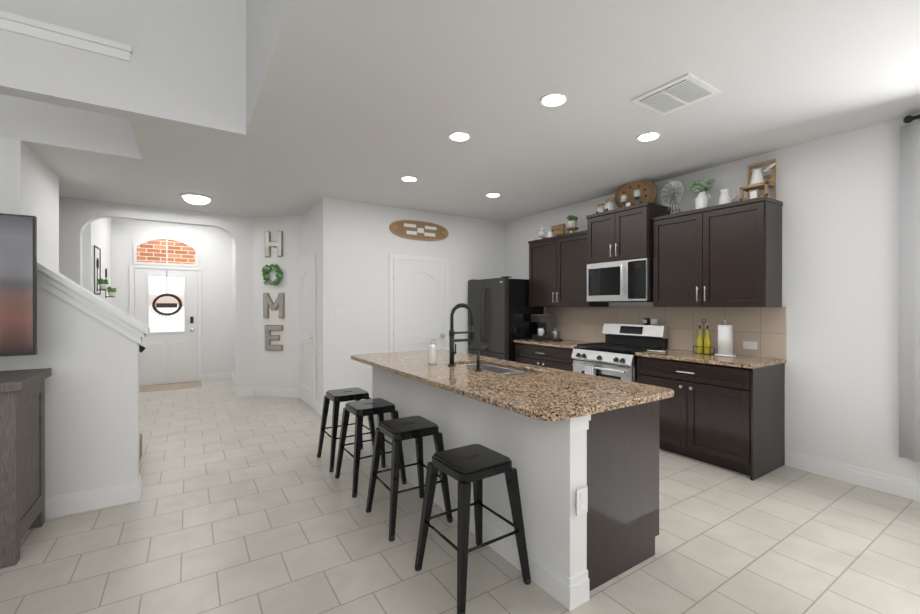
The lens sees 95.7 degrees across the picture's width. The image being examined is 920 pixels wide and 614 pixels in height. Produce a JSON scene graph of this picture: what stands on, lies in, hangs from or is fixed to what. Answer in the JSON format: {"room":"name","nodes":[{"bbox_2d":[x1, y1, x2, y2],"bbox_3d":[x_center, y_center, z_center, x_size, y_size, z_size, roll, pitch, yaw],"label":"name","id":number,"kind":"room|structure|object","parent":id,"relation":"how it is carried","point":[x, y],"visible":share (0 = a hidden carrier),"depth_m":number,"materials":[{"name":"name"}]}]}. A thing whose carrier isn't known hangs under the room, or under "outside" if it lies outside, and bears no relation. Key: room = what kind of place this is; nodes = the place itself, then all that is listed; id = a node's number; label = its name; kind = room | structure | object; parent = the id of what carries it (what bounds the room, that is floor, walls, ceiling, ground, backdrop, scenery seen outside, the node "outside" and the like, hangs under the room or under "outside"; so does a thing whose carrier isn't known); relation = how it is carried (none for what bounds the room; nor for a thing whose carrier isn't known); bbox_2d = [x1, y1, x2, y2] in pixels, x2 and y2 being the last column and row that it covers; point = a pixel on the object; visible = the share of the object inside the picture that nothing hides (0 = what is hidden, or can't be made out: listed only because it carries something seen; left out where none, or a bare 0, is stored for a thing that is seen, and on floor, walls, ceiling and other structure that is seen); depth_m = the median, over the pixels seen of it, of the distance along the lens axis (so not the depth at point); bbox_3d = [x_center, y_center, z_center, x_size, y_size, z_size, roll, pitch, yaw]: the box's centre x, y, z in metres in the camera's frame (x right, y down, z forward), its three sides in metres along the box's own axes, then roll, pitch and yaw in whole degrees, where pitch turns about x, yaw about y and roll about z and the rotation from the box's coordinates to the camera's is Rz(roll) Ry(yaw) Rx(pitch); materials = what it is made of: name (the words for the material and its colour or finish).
{"room":"kitchen","nodes":[
{"label":"kitchen","id":0,"kind":"room"},
{"bbox_2d":[0,137,26,214],"bbox_3d":[-5.666,-0.002,2.215,4.750,2.750,0.150,0,0,-33],"label":"wall","id":1,"kind":"structure","parent":0,"point":[13,192],"depth_m":3.42,"materials":[{"name":"white paint"}]},
{"bbox_2d":[26,146,58,271],"bbox_3d":[-4.068,-0.004,3.976,0.150,2.750,1.060,0,0,-33],"label":"wall","id":2,"kind":"structure","parent":0,"point":[42,181],"depth_m":3.98,"materials":[{"name":"white paint"}]},
{"bbox_2d":[0,0,245,497],"bbox_3d":[-4.395,-1.626,1.679,6.300,6.000,0.150,0,0,-33],"label":"wall","id":3,"kind":"structure","parent":0,"point":[184,68],"depth_m":2.88,"materials":[{"name":"white paint"}]},
{"bbox_2d":[0,10,131,61],"bbox_3d":[-4.671,-1.775,1.442,5.580,0.100,0.125,0,0,-33],"label":"trim","id":4,"kind":"structure","parent":3,"relation":"attached to","point":[26,26],"depth_m":2.73,"materials":[{"name":"white wood"}]},
{"bbox_2d":[37,259,149,343],"bbox_3d":[-3.143,-0.597,2.477,2.073,1.731,0.220,0,0,-33],"label":"trim","id":5,"kind":"structure","parent":3,"relation":"attached to","point":[61,286],"depth_m":2.81,"materials":[{"name":"white wood"}]},
{"bbox_2d":[45,476,141,518],"bbox_3d":[-4.632,1.307,1.430,5.626,0.135,0.016,0,0,-33],"label":"baseboard","id":6,"kind":"structure","parent":3,"relation":"attached to","point":[79,502],"depth_m":2.82,"materials":[{"name":"white wood"}]},
{"bbox_2d":[139,344,144,352],"bbox_3d":[-3.319,-0.541,2.530,2.257,1.774,0.044,0,0,-33],"label":"stair handrail","id":7,"kind":"object","parent":3,"relation":"attached to","point":[141,349],"visible":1,"depth_m":3.12,"materials":[{"name":"black metal"}]},
{"bbox_2d":[59,197,252,387],"bbox_3d":[-4.887,-0.007,5.418,3.950,2.750,0.150,0,0,-33],"label":"wall","id":8,"kind":"structure","parent":0,"point":[77,217],"depth_m":6.01,"materials":[{"name":"white paint"}]},
{"bbox_2d":[83,218,234,385],"bbox_3d":[-4.649,-0.184,6.777,2.070,3.100,1.870,0,0,-33],"label":"wall","id":9,"kind":"structure","parent":0,"point":[114,240],"depth_m":7.62,"materials":[{"name":"white paint"}]},
{"bbox_2d":[92,245,108,294],"bbox_3d":[-4.991,-0.502,5.808,0.138,0.660,0.440,0,0,-33],"label":"sconce","id":10,"kind":"object","parent":9,"relation":"attached to","point":[99,284],"visible":1,"depth_m":5.75,"materials":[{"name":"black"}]},
{"bbox_2d":[105,268,115,296],"bbox_3d":[-5.446,-0.368,6.497,0.126,0.468,0.148,0,0,-33],"label":"sconce","id":11,"kind":"object","parent":9,"relation":"attached to","point":[111,291],"visible":1,"depth_m":6.48,"materials":[{"name":"black"}]},
{"bbox_2d":[129,264,201,385],"bbox_3d":[-5.156,0.318,7.327,1.040,2.095,0.093,0,0,-33],"label":"entry door","id":12,"kind":"structure","parent":9,"relation":"in","point":[171,352],"depth_m":7.37,"materials":[{"name":"white wood"}]},
{"bbox_2d":[150,294,183,317],"bbox_3d":[-5.141,-0.220,7.310,0.514,0.831,0.058,0,0,-33],"label":"sign","id":13,"kind":"object","parent":12,"relation":"hanging from","point":[166,305],"visible":1,"depth_m":7.29,"materials":[{"name":"brown"}]},
{"bbox_2d":[133,237,197,266],"bbox_3d":[-5.173,-0.984,7.351,0.930,0.503,0.026,0,0,-33],"label":"transom window","id":14,"kind":"structure","parent":9,"relation":"in","point":[167,251],"depth_m":7.34,"materials":[{"name":"white"}]},
{"bbox_2d":[202,372,228,380],"bbox_3d":[-4.549,1.297,7.771,0.460,0.135,0.016,0,0,-33],"label":"baseboard","id":15,"kind":"structure","parent":9,"relation":"attached to","point":[223,375],"depth_m":7.76,"materials":[{"name":"white wood"}]},
{"bbox_2d":[229,372,244,395],"bbox_3d":[-3.873,1.298,7.194,0.016,0.135,1.720,0,0,-33],"label":"baseboard","id":16,"kind":"structure","parent":9,"relation":"attached to","point":[240,391],"depth_m":6.35,"materials":[{"name":"white"}]},
{"bbox_2d":[0,94,319,216],"bbox_3d":[-5.088,-3.004,3.934,7.600,3.250,2.410,0,0,-33],"label":"ceiling","id":17,"kind":"structure","parent":0,"point":[85,155],"depth_m":4.18,"materials":[{"name":"white paint"}]},
{"bbox_2d":[180,193,212,204],"bbox_3d":[-3.295,-1.335,5.216,0.340,0.092,0.340,0,0,-33],"label":"dome light","id":18,"kind":"object","parent":17,"relation":"attached to","point":[196,199],"visible":1,"depth_m":5.13,"materials":[{"name":"white glass"}]},
{"bbox_2d":[129,119,243,172],"bbox_3d":[-2.380,-3.004,3.667,0.750,3.250,0.990,0,0,-33],"label":"ceiling strip","id":19,"kind":"object","parent":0,"point":[165,144],"visible":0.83,"depth_m":3.60,"materials":[{"name":"white paint"}]},
{"bbox_2d":[253,215,300,388],"bbox_3d":[-2.780,-0.009,6.429,0.806,2.750,0.150,0,0,11],"label":"wall","id":20,"kind":"structure","parent":0,"point":[272,368],"depth_m":6.35,"materials":[{"name":"white paint"}]},
{"bbox_2d":[262,264,282,285],"bbox_3d":[-2.836,-0.486,6.305,0.344,0.329,0.094,0,0,11],"label":"wreath","id":21,"kind":"object","parent":20,"relation":"attached to","point":[266,269],"visible":1,"depth_m":6.29,"materials":[{"name":"green plant"}]},
{"bbox_2d":[265,231,282,256],"bbox_3d":[-2.822,-0.956,6.340,0.288,0.385,0.031,0,0,11],"label":"sign","id":22,"kind":"object","parent":20,"relation":"attached to","point":[268,243],"depth_m":6.33,"materials":[{"name":"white wood"}]},
{"bbox_2d":[263,293,284,317],"bbox_3d":[-2.823,-0.023,6.342,0.356,0.366,0.031,0,0,11],"label":"sign","id":23,"kind":"object","parent":20,"relation":"attached to","point":[267,299],"depth_m":6.33,"materials":[{"name":"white wood"}]},
{"bbox_2d":[265,325,282,349],"bbox_3d":[-2.823,0.464,6.343,0.288,0.369,0.031,0,0,11],"label":"sign","id":24,"kind":"object","parent":20,"relation":"attached to","point":[268,328],"depth_m":6.34,"materials":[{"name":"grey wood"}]},
{"bbox_2d":[253,387,299,397],"bbox_3d":[-2.796,1.299,6.349,0.806,0.135,0.016,0,0,11],"label":"baseboard","id":25,"kind":"structure","parent":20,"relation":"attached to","point":[277,392],"depth_m":6.34,"materials":[{"name":"white wood"}]},
{"bbox_2d":[301,200,319,401],"bbox_3d":[-2.036,-0.008,5.858,0.150,2.750,1.100,0,0,-33],"label":"wall","id":26,"kind":"structure","parent":0,"point":[310,230],"depth_m":5.51,"materials":[{"name":"white paint"}]},
{"bbox_2d":[300,252,315,409],"bbox_3d":[-2.182,0.321,5.859,0.090,2.092,0.884,0,0,-33],"label":"closet door","id":27,"kind":"structure","parent":26,"relation":"in","point":[308,329],"depth_m":5.83,"materials":[{"name":"white wood"}]},
{"bbox_2d":[315,400,320,414],"bbox_3d":[-1.819,1.301,5.375,0.016,0.135,0.330,0,0,-33],"label":"baseboard","id":28,"kind":"structure","parent":26,"relation":"attached to","point":[317,405],"depth_m":5.39,"materials":[{"name":"white wood"}]},
{"bbox_2d":[320,197,504,404],"bbox_3d":[-0.534,-0.008,6.090,2.920,2.750,0.150,0,0,-33],"label":"wall","id":29,"kind":"structure","parent":0,"point":[360,242],"depth_m":5.56,"materials":[{"name":"white paint"}]},
{"bbox_2d":[321,402,346,415],"bbox_3d":[-1.351,1.301,5.462,0.896,0.135,0.016,0,0,-33],"label":"baseboard","id":30,"kind":"structure","parent":29,"relation":"attached to","point":[342,405],"depth_m":5.28,"materials":[{"name":"white wood"}]},
{"bbox_2d":[389,220,448,240],"bbox_3d":[-0.568,-1.093,5.957,0.940,0.270,0.027,0,0,-33],"label":"sign","id":31,"kind":"object","parent":29,"relation":"attached to","point":[418,230],"visible":1,"depth_m":5.93,"materials":[{"name":"brown wood"}]},
{"bbox_2d":[389,254,448,351],"bbox_3d":[-0.551,0.321,5.933,0.954,2.092,0.090,0,0,-33],"label":"pantry door","id":32,"kind":"structure","parent":29,"relation":"in","point":[419,303],"depth_m":5.94,"materials":[{"name":"white wood"}]},
{"bbox_2d":[0,379,919,613],"bbox_3d":[-2.334,1.424,1.909,12.000,0.100,15.000,0,0,-33],"label":"floor","id":33,"kind":"structure","parent":0,"point":[247,505],"depth_m":2.42,"materials":[{"name":"tile"}]},
{"bbox_2d":[0,368,51,568],"bbox_3d":[-3.209,0.884,1.964,1.755,0.980,0.577,0,0,-33],"label":"console","id":34,"kind":"object","parent":33,"relation":"on","point":[22,452],"visible":1,"depth_m":2.30,"materials":[{"name":"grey wood"}]},
{"bbox_2d":[0,213,36,355],"bbox_3d":[-3.118,-0.073,2.070,1.445,0.927,0.260,0,0,-33],"label":"tv","id":35,"kind":"object","parent":34,"relation":"on","point":[18,285],"visible":1,"depth_m":2.42,"materials":[{"name":"black"}]},
{"bbox_2d":[139,434,141,462],"bbox_3d":[-4.056,0.138,2.564,3.270,2.470,1.018,0,0,-33],"label":"stair steps","id":36,"kind":"structure","parent":33,"relation":"on","point":[140,445],"depth_m":3.75,"materials":[{"name":"beige carpet"}]},
{"bbox_2d":[139,381,201,391],"bbox_3d":[-4.977,1.360,7.109,0.960,0.008,0.600,0,0,-33],"label":"rug","id":37,"kind":"object","parent":33,"relation":"on","point":[149,388],"visible":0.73,"depth_m":7.11,"materials":[{"name":"beige fabric"}]},
{"bbox_2d":[317,387,374,471],"bbox_3d":[-1.013,1.067,3.746,0.434,0.614,0.434,0,0,-33],"label":"stool","id":38,"kind":"object","parent":33,"relation":"on","point":[337,396],"visible":0.83,"depth_m":3.67,"materials":[{"name":"black metal"}]},
{"bbox_2d":[335,398,406,497],"bbox_3d":[-0.709,1.068,3.288,0.440,0.614,0.440,0,0,-33],"label":"stool","id":39,"kind":"object","parent":33,"relation":"on","point":[360,409],"visible":0.92,"depth_m":3.22,"materials":[{"name":"black metal"}]},
{"bbox_2d":[366,416,452,541],"bbox_3d":[-0.339,1.069,2.729,0.442,0.614,0.442,0,0,-33],"label":"stool","id":40,"kind":"object","parent":33,"relation":"on","point":[397,431],"visible":0.96,"depth_m":2.66,"materials":[{"name":"black metal"}]},
{"bbox_2d":[415,444,530,613],"bbox_3d":[0.058,1.069,2.128,0.442,0.614,0.442,0,0,-33],"label":"stool","id":41,"kind":"object","parent":33,"relation":"on","point":[467,465],"visible":1,"depth_m":2.07,"materials":[{"name":"black metal"}]},
{"bbox_2d":[372,366,586,577],"bbox_3d":[-0.118,0.929,2.962,0.114,0.886,2.450,0,0,-33],"label":"wall","id":42,"kind":"structure","parent":33,"relation":"on","point":[549,460],"depth_m":2.18,"materials":[{"name":"white paint"}]},
{"bbox_2d":[576,486,587,515],"bbox_3d":[0.563,0.894,1.919,0.070,0.120,0.007,0,0,-33],"label":"outlet","id":43,"kind":"object","parent":42,"relation":"attached to","point":[581,500],"visible":1,"depth_m":1.91,"materials":[{"name":"white plastic"}]},
{"bbox_2d":[468,276,543,361],"bbox_3d":[0.635,0.469,6.189,0.792,1.775,0.890,0,0,-33],"label":"fridge","id":44,"kind":"object","parent":33,"relation":"on","point":[503,310],"visible":0.6,"depth_m":5.83,"materials":[{"name":"black"}]},
{"bbox_2d":[371,361,658,610],"bbox_3d":[0.143,0.928,3.117,0.768,0.887,2.474,0,0,-33],"label":"kitchen island","id":45,"kind":"object","parent":33,"relation":"on","point":[623,479],"depth_m":2.16,"materials":[{"name":"wood"}]},
{"bbox_2d":[351,349,673,420],"bbox_3d":[0.078,0.468,3.095,1.000,0.032,2.600,0,0,-33],"label":"island countertop","id":46,"kind":"structure","parent":45,"relation":"on","point":[543,394],"depth_m":2.32,"materials":[{"name":"brown stone"}]},
{"bbox_2d":[428,338,436,364],"bbox_3d":[-0.218,0.350,3.296,0.070,0.202,0.068,0,0,-33],"label":"soap bottle","id":47,"kind":"object","parent":46,"relation":"on","point":[432,353],"visible":1,"depth_m":3.27,"materials":[{"name":"white plastic"}]},
{"bbox_2d":[448,303,474,365],"bbox_3d":[0.024,0.210,3.260,0.244,0.482,0.108,0,0,-33],"label":"faucet","id":48,"kind":"object","parent":46,"relation":"on","point":[452,340],"visible":1,"depth_m":3.23,"materials":[{"name":"black metal"}]},
{"bbox_2d":[475,345,488,370],"bbox_3d":[0.159,0.363,2.957,0.119,0.177,0.044,0,0,-33],"label":"dispenser","id":49,"kind":"object","parent":46,"relation":"on","point":[478,358],"visible":1,"depth_m":2.93,"materials":[{"name":"black metal"}]},
{"bbox_2d":[513,339,597,371],"bbox_3d":[1.274,0.908,5.393,0.646,0.920,1.073,0,0,-33],"label":"base cabinet","id":50,"kind":"object","parent":33,"relation":"on","point":[554,354],"visible":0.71,"depth_m":5.22,"materials":[{"name":"brown wood"}]},
{"bbox_2d":[531,314,562,340],"bbox_3d":[1.184,0.275,5.669,0.400,0.344,0.430,0,0,-33],"label":"coffee station","id":51,"kind":"object","parent":50,"relation":"on","point":[547,331],"visible":1,"depth_m":5.70,"materials":[{"name":"black"}]},
{"bbox_2d":[571,323,668,382],"bbox_3d":[1.728,0.764,4.586,0.709,1.130,0.766,0,0,-33],"label":"range","id":52,"kind":"object","parent":33,"relation":"on","point":[613,356],"visible":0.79,"depth_m":4.49,"materials":[{"name":"silver metal"}]},
{"bbox_2d":[643,318,648,324],"bbox_3d":[2.069,0.161,4.616,0.071,0.074,0.068,0,0,-33],"label":"candle jar","id":53,"kind":"object","parent":52,"relation":"on","point":[646,321],"depth_m":4.59,"materials":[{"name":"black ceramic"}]},
{"bbox_2d":[649,318,657,324],"bbox_3d":[2.120,0.164,4.542,0.067,0.069,0.067,0,0,45],"label":"candle jar","id":54,"kind":"object","parent":52,"relation":"on","point":[653,321],"depth_m":4.52,"materials":[{"name":"white ceramic"}]},
{"bbox_2d":[635,349,785,480],"bbox_3d":[2.271,0.911,3.861,0.646,0.920,1.035,0,0,-33],"label":"base cabinet","id":55,"kind":"object","parent":33,"relation":"on","point":[725,412],"visible":0.94,"depth_m":3.54,"materials":[{"name":"brown wood"}]},
{"bbox_2d":[714,319,735,356],"bbox_3d":[2.439,0.282,3.831,0.170,0.336,0.170,0,0,-33],"label":"paper towel holder","id":56,"kind":"object","parent":55,"relation":"on","point":[725,340],"visible":1,"depth_m":3.79,"materials":[{"name":"white paper"}]},
{"bbox_2d":[229,0,919,221],"bbox_3d":[1.673,-3.001,1.884,4.100,3.250,9.600,0,0,-33],"label":"ceiling","id":57,"kind":"structure","parent":0,"point":[370,101],"depth_m":2.67,"materials":[{"name":"white paint"}]},
{"bbox_2d":[400,176,417,181],"bbox_3d":[-0.547,-1.376,4.475,0.190,0.008,0.190,0,0,-33],"label":"recessed light","id":58,"kind":"object","parent":57,"relation":"in","point":[408,178],"visible":0.96,"depth_m":4.46,"materials":[{"name":"white plastic"}]},
{"bbox_2d":[448,131,471,141],"bbox_3d":[-0.002,-1.374,3.362,0.190,0.008,0.190,0,0,-33],"label":"recessed light","id":59,"kind":"object","parent":57,"relation":"in","point":[459,136],"visible":1,"depth_m":3.35,"materials":[{"name":"white plastic"}]},
{"bbox_2d":[486,193,500,196],"bbox_3d":[0.409,-1.377,5.132,0.190,0.008,0.190,0,0,-33],"label":"recessed light","id":60,"kind":"object","parent":57,"relation":"in","point":[493,195],"visible":0.96,"depth_m":5.13,"materials":[{"name":"white plastic"}]},
{"bbox_2d":[539,92,568,106],"bbox_3d":[0.624,-1.373,2.767,0.190,0.008,0.190,0,0,-33],"label":"recessed light","id":61,"kind":"object","parent":57,"relation":"in","point":[555,99],"visible":1,"depth_m":2.75,"materials":[{"name":"white plastic"}]},
{"bbox_2d":[636,131,661,141],"bbox_3d":[1.524,-1.374,3.364,0.190,0.008,0.190,0,0,-33],"label":"recessed light","id":62,"kind":"object","parent":57,"relation":"in","point":[648,136],"visible":1,"depth_m":3.35,"materials":[{"name":"white plastic"}]},
{"bbox_2d":[631,73,720,115],"bbox_3d":[1.400,-1.367,2.711,0.380,0.020,0.380,0,0,-33],"label":"ceiling vent","id":63,"kind":"object","parent":57,"relation":"in","point":[683,91],"visible":1,"depth_m":2.67,"materials":[{"name":"white metal"}]},
{"bbox_2d":[505,112,919,481],"bbox_3d":[3.329,-0.003,2.966,0.150,2.750,9.600,0,0,-33],"label":"wall","id":64,"kind":"structure","parent":0,"point":[838,195],"depth_m":3.33,"materials":[{"name":"white paint"}]},
{"bbox_2d":[528,230,608,306],"bbox_3d":[1.379,-0.460,5.465,0.388,0.913,1.074,0,0,-33],"label":"upper cabinet","id":65,"kind":"object","parent":64,"relation":"attached to","point":[557,271],"visible":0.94,"depth_m":5.34,"materials":[{"name":"brown wood"}]},
{"bbox_2d":[536,228,546,239],"bbox_3d":[1.147,-1.017,5.842,0.130,0.197,0.208,0,0,-33],"label":"teapot","id":66,"kind":"object","parent":65,"relation":"on","point":[541,233],"visible":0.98,"depth_m":5.79,"materials":[{"name":"white ceramic"}]},
{"bbox_2d":[548,231,553,237],"bbox_3d":[1.237,-0.977,5.639,0.072,0.118,0.106,0,0,-33],"label":"jar","id":67,"kind":"object","parent":65,"relation":"on","point":[550,234],"visible":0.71,"depth_m":5.62,"materials":[{"name":"white ceramic"}]},
{"bbox_2d":[551,224,564,235],"bbox_3d":[1.349,-1.023,5.732,0.030,0.209,0.220,0,0,-33],"label":"crate","id":68,"kind":"object","parent":65,"relation":"on","point":[559,226],"visible":0.5,"depth_m":5.71,"materials":[{"name":"brown wood"}]},
{"bbox_2d":[566,215,577,233],"bbox_3d":[1.455,-1.052,5.396,0.148,0.276,0.165,0,0,-33],"label":"potted plant","id":69,"kind":"object","parent":65,"relation":"on","point":[572,224],"visible":0.98,"depth_m":5.35,"materials":[{"name":"green plant"}]},
{"bbox_2d":[586,202,670,263],"bbox_3d":[1.857,-0.787,4.667,0.458,0.568,0.780,0,0,-33],"label":"upper cabinet","id":70,"kind":"object","parent":64,"relation":"attached to","point":[622,234],"visible":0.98,"depth_m":4.49,"materials":[{"name":"brown wood"}]},
{"bbox_2d":[596,203,603,212],"bbox_3d":[1.667,-1.149,4.948,0.096,0.154,0.099,0,0,15],"label":"jar","id":71,"kind":"object","parent":70,"relation":"on","point":[600,208],"depth_m":4.92,"materials":[{"name":"white ceramic"}]},
{"bbox_2d":[604,197,614,211],"bbox_3d":[1.742,-1.167,4.841,0.110,0.192,0.113,0,0,15],"label":"jar","id":72,"kind":"object","parent":70,"relation":"on","point":[610,205],"depth_m":4.81,"materials":[{"name":"white ceramic"}]},
{"bbox_2d":[587,258,652,301],"bbox_3d":[1.851,-0.277,4.664,0.471,0.443,0.764,0,0,-33],"label":"microwave","id":73,"kind":"object","parent":70,"relation":"attached to","point":[625,281],"visible":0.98,"depth_m":4.48,"materials":[{"name":"silver metal"}]},
{"bbox_2d":[620,190,640,206],"bbox_3d":[1.880,-1.169,4.595,0.084,0.195,0.247,0,0,-33],"label":"candle holders","id":74,"kind":"object","parent":70,"relation":"on","point":[637,196],"visible":0.67,"depth_m":4.56,"materials":[{"name":"silver metal"}]},
{"bbox_2d":[615,179,657,207],"bbox_3d":[1.959,-1.248,4.661,0.120,0.343,0.520,0,0,-33],"label":"woven tray","id":75,"kind":"object","parent":70,"relation":"on","point":[648,189],"visible":0.69,"depth_m":4.59,"materials":[{"name":"wicker"}]},
{"bbox_2d":[546,307,785,358],"bbox_3d":[2.032,0.223,4.812,0.012,0.452,2.890,0,0,-33],"label":"tile backsplash","id":76,"kind":"structure","parent":64,"relation":"attached to","point":[764,328],"depth_m":4.27,"materials":[{"name":"beige tile"}]},
{"bbox_2d":[743,341,757,349],"bbox_3d":[2.660,0.351,3.820,0.014,0.070,0.115,0,0,-33],"label":"outlet","id":77,"kind":"object","parent":76,"relation":"attached to","point":[749,345],"visible":1,"depth_m":3.82,"materials":[{"name":"white plastic"}]},
{"bbox_2d":[652,196,782,306],"bbox_3d":[2.373,-0.458,3.937,0.388,0.913,1.004,0,0,-33],"label":"upper cabinet","id":78,"kind":"object","parent":64,"relation":"attached to","point":[726,255],"visible":1,"depth_m":3.73,"materials":[{"name":"brown wood"}]},
{"bbox_2d":[661,180,683,214],"bbox_3d":[2.180,-1.100,4.245,0.108,0.369,0.238,0,0,-33],"label":"windmill","id":79,"kind":"object","parent":78,"relation":"on","point":[677,185],"visible":0.98,"depth_m":4.23,"materials":[{"name":"silver metal"}]},
{"bbox_2d":[688,178,714,208],"bbox_3d":[2.332,-1.071,4.030,0.172,0.313,0.232,0,0,-33],"label":"potted plant","id":80,"kind":"object","parent":78,"relation":"on","point":[698,187],"visible":0.98,"depth_m":3.98,"materials":[{"name":"white ceramic"}]},
{"bbox_2d":[719,189,735,204],"bbox_3d":[2.461,-0.997,3.831,0.100,0.165,0.141,0,0,-33],"label":"milk pitcher","id":81,"kind":"object","parent":78,"relation":"on","point":[725,197],"visible":0.88,"depth_m":3.81,"materials":[{"name":"white ceramic"}]},
{"bbox_2d":[740,159,775,200],"bbox_3d":[2.619,-1.103,3.644,0.198,0.374,0.245,0,0,-33],"label":"picture frame","id":82,"kind":"object","parent":78,"relation":"on","point":[756,182],"visible":0.98,"depth_m":3.62,"materials":[{"name":"brown wood"}]},
{"bbox_2d":[785,450,919,501],"bbox_3d":[4.318,1.307,1.295,0.016,0.135,5.515,0,0,-33],"label":"baseboard","id":83,"kind":"structure","parent":64,"relation":"attached to","point":[899,486],"depth_m":3.22,"materials":[{"name":"white wood"}]},
{"bbox_2d":[899,115,919,462],"bbox_3d":[3.397,-0.135,2.598,0.132,2.416,0.910,0,0,-33],"label":"curtain","id":84,"kind":"object","parent":64,"relation":"hanging from","point":[909,358],"visible":1,"depth_m":2.93,"materials":[{"name":"grey fabric"}]}
]}

